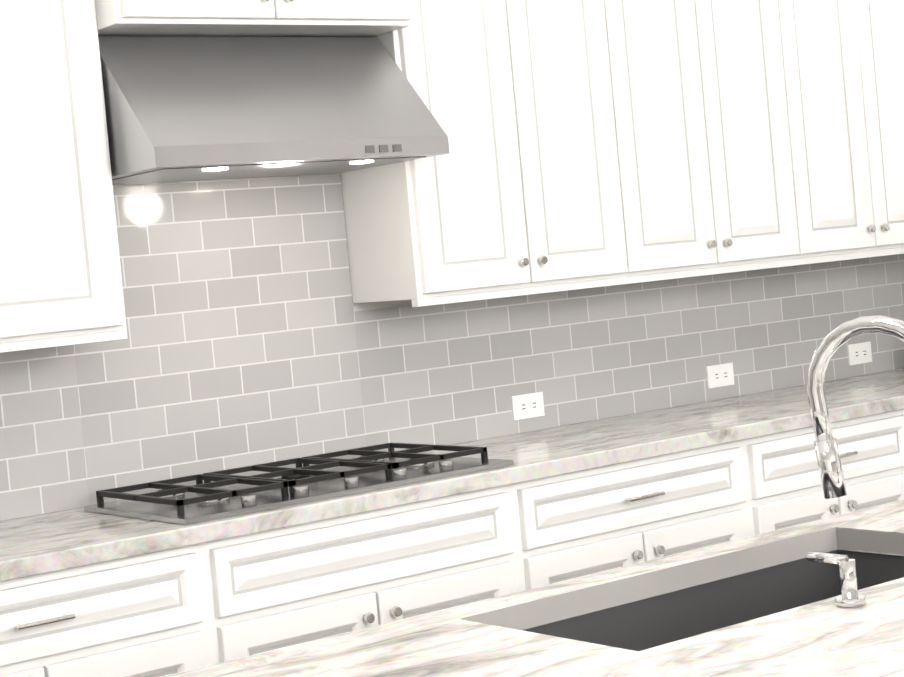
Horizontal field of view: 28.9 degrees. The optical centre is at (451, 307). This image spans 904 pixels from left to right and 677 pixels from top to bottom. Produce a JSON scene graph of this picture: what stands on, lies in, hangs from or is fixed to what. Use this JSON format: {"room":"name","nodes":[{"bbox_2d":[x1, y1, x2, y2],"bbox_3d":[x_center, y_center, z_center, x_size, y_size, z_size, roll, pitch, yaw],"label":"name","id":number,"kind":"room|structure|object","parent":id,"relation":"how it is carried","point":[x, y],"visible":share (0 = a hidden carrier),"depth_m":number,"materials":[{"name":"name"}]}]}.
{"room":"kitchen","nodes":[
{"label":"kitchen","id":0,"kind":"room"},
{"bbox_2d":[113,173,411,310],"bbox_3d":[-0.832,-0.106,4.442,6.210,3.000,0.120,-6,2,-36],"label":"wall","id":1,"kind":"structure","parent":0,"point":[372,305],"depth_m":4.77,"materials":[{"name":"white paint"}]},
{"bbox_2d":[0,0,126,351],"bbox_3d":[-1.207,-0.442,3.896,0.813,1.076,0.332,-6,2,-36],"label":"upper cabinet","id":2,"kind":"object","parent":1,"relation":"attached to","point":[61,279],"depth_m":3.92,"materials":[{"name":"white wood"}]},
{"bbox_2d":[95,0,411,36],"bbox_3d":[-0.555,-0.973,4.318,0.907,0.611,0.464,-6,2,-36],"label":"upper cabinet","id":3,"kind":"object","parent":1,"relation":"attached to","point":[273,18],"visible":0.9,"depth_m":4.18,"materials":[{"name":"white wood"}]},
{"bbox_2d":[98,36,449,184],"bbox_3d":[-0.495,-0.497,4.309,0.808,0.336,0.517,-6,2,-36],"label":"range hood","id":4,"kind":"object","parent":3,"relation":"attached to","point":[178,109],"visible":0.96,"depth_m":4.16,"materials":[{"name":"silver metal"}]},
{"bbox_2d":[0,175,903,520],"bbox_3d":[0.678,-0.046,4.200,4.095,0.774,2.056,-6,2,-36],"label":"backsplash","id":5,"kind":"structure","parent":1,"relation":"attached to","point":[254,337],"depth_m":4.70,"materials":[{"name":"tile"}]},
{"bbox_2d":[511,392,544,419],"bbox_3d":[0.222,0.287,5.111,0.114,0.070,0.009,-6,2,-36],"label":"outlet","id":6,"kind":"object","parent":5,"relation":"attached to","point":[530,405],"depth_m":5.11,"materials":[{"name":"white plastic"}]},
{"bbox_2d":[706,363,733,388],"bbox_3d":[0.853,0.217,5.581,0.114,0.070,0.009,-6,2,-36],"label":"outlet","id":7,"kind":"object","parent":5,"relation":"attached to","point":[720,375],"depth_m":5.58,"materials":[{"name":"white plastic"}]},
{"bbox_2d":[847,342,871,364],"bbox_3d":[1.388,0.157,5.979,0.114,0.070,0.009,-6,2,-36],"label":"outlet","id":8,"kind":"object","parent":5,"relation":"attached to","point":[858,353],"depth_m":5.98,"materials":[{"name":"white plastic"}]},
{"bbox_2d":[340,0,635,303],"bbox_3d":[0.069,-0.536,4.843,0.720,0.980,0.332,-6,2,-36],"label":"upper cabinet","id":9,"kind":"object","parent":1,"relation":"attached to","point":[604,142],"depth_m":4.70,"materials":[{"name":"white wood"}]},
{"bbox_2d":[612,0,807,279],"bbox_3d":[0.639,-0.599,5.267,0.707,0.980,0.332,-6,2,-36],"label":"upper cabinet","id":10,"kind":"object","parent":1,"relation":"attached to","point":[707,96],"depth_m":5.14,"materials":[{"name":"white wood"}]},
{"bbox_2d":[788,0,903,263],"bbox_3d":[1.202,-0.662,5.687,0.704,0.980,0.332,-6,2,-36],"label":"upper cabinet","id":11,"kind":"object","parent":1,"relation":"attached to","point":[848,55],"depth_m":5.52,"materials":[{"name":"white wood"}]},
{"bbox_3d":[1.100,1.334,2.045,6.250,0.100,8.230,-6,2,-36],"label":"floor","id":12,"kind":"structure","parent":0,"visible":0},
{"bbox_2d":[0,541,226,676],"bbox_3d":[-0.989,0.990,3.815,0.782,0.880,0.622,-6,2,-36],"label":"base cabinet","id":13,"kind":"object","parent":12,"relation":"on","point":[170,612],"depth_m":3.67,"materials":[{"name":"white wood"}]},
{"bbox_2d":[216,482,531,660],"bbox_3d":[-0.333,0.917,4.303,0.860,0.880,0.622,-6,2,-36],"label":"base cabinet","id":14,"kind":"object","parent":12,"relation":"on","point":[280,588],"depth_m":4.04,"materials":[{"name":"white wood"}]},
{"bbox_2d":[0,368,903,581],"bbox_3d":[0.713,0.360,4.208,4.118,0.040,2.056,-6,2,-36],"label":"countertop","id":15,"kind":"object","parent":14,"relation":"on","point":[34,545],"visible":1,"depth_m":4.40,"materials":[{"name":"stone"}]},
{"bbox_2d":[84,443,513,524],"bbox_3d":[-0.365,0.415,4.261,0.910,0.045,0.510,-6,2,-36],"label":"cooktop","id":16,"kind":"object","parent":15,"relation":"on","point":[227,494],"visible":1,"depth_m":4.17,"materials":[{"name":"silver metal"}]},
{"bbox_2d":[524,438,763,587],"bbox_3d":[0.334,0.842,4.800,0.810,0.880,0.622,-6,2,-36],"label":"base cabinet","id":17,"kind":"object","parent":12,"relation":"on","point":[596,520],"depth_m":4.55,"materials":[{"name":"white wood"}]},
{"bbox_2d":[756,409,903,532],"bbox_3d":[0.929,0.776,5.243,0.680,0.880,0.622,-6,2,-36],"label":"base cabinet","id":18,"kind":"object","parent":12,"relation":"on","point":[871,448],"depth_m":4.97,"materials":[{"name":"white wood"}]},
{"bbox_3d":[0.819,0.855,2.550,2.290,0.880,1.041,-6,2,-36],"label":"kitchen island","id":19,"kind":"object","parent":12,"relation":"on","visible":0},
{"bbox_2d":[164,500,903,676],"bbox_3d":[0.778,0.397,2.538,2.310,0.039,1.060,-6,2,-36],"label":"island countertop","id":20,"kind":"structure","parent":19,"relation":"on","point":[490,637],"depth_m":2.34,"materials":[{"name":"stone"}]},
{"bbox_2d":[807,551,865,606],"bbox_3d":[0.524,0.367,2.390,0.046,0.072,0.073,-6,2,-36],"label":"soap dispenser","id":21,"kind":"object","parent":20,"relation":"on","point":[850,596],"visible":1,"depth_m":2.37,"materials":[{"name":"silver metal"}]},
{"bbox_2d":[806,315,903,498],"bbox_3d":[0.658,0.197,2.577,0.160,0.377,0.219,-6,2,-36],"label":"faucet","id":22,"kind":"object","parent":20,"relation":"on","point":[828,455],"visible":1,"depth_m":2.59,"materials":[{"name":"silver metal"}]},
{"bbox_2d":[523,550,903,650],"bbox_3d":[0.465,0.539,2.611,0.866,0.190,0.416,-6,2,-36],"label":"sink","id":23,"kind":"object","parent":19,"relation":"in","point":[650,622],"visible":0.22,"depth_m":2.85,"materials":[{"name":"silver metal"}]}
]}

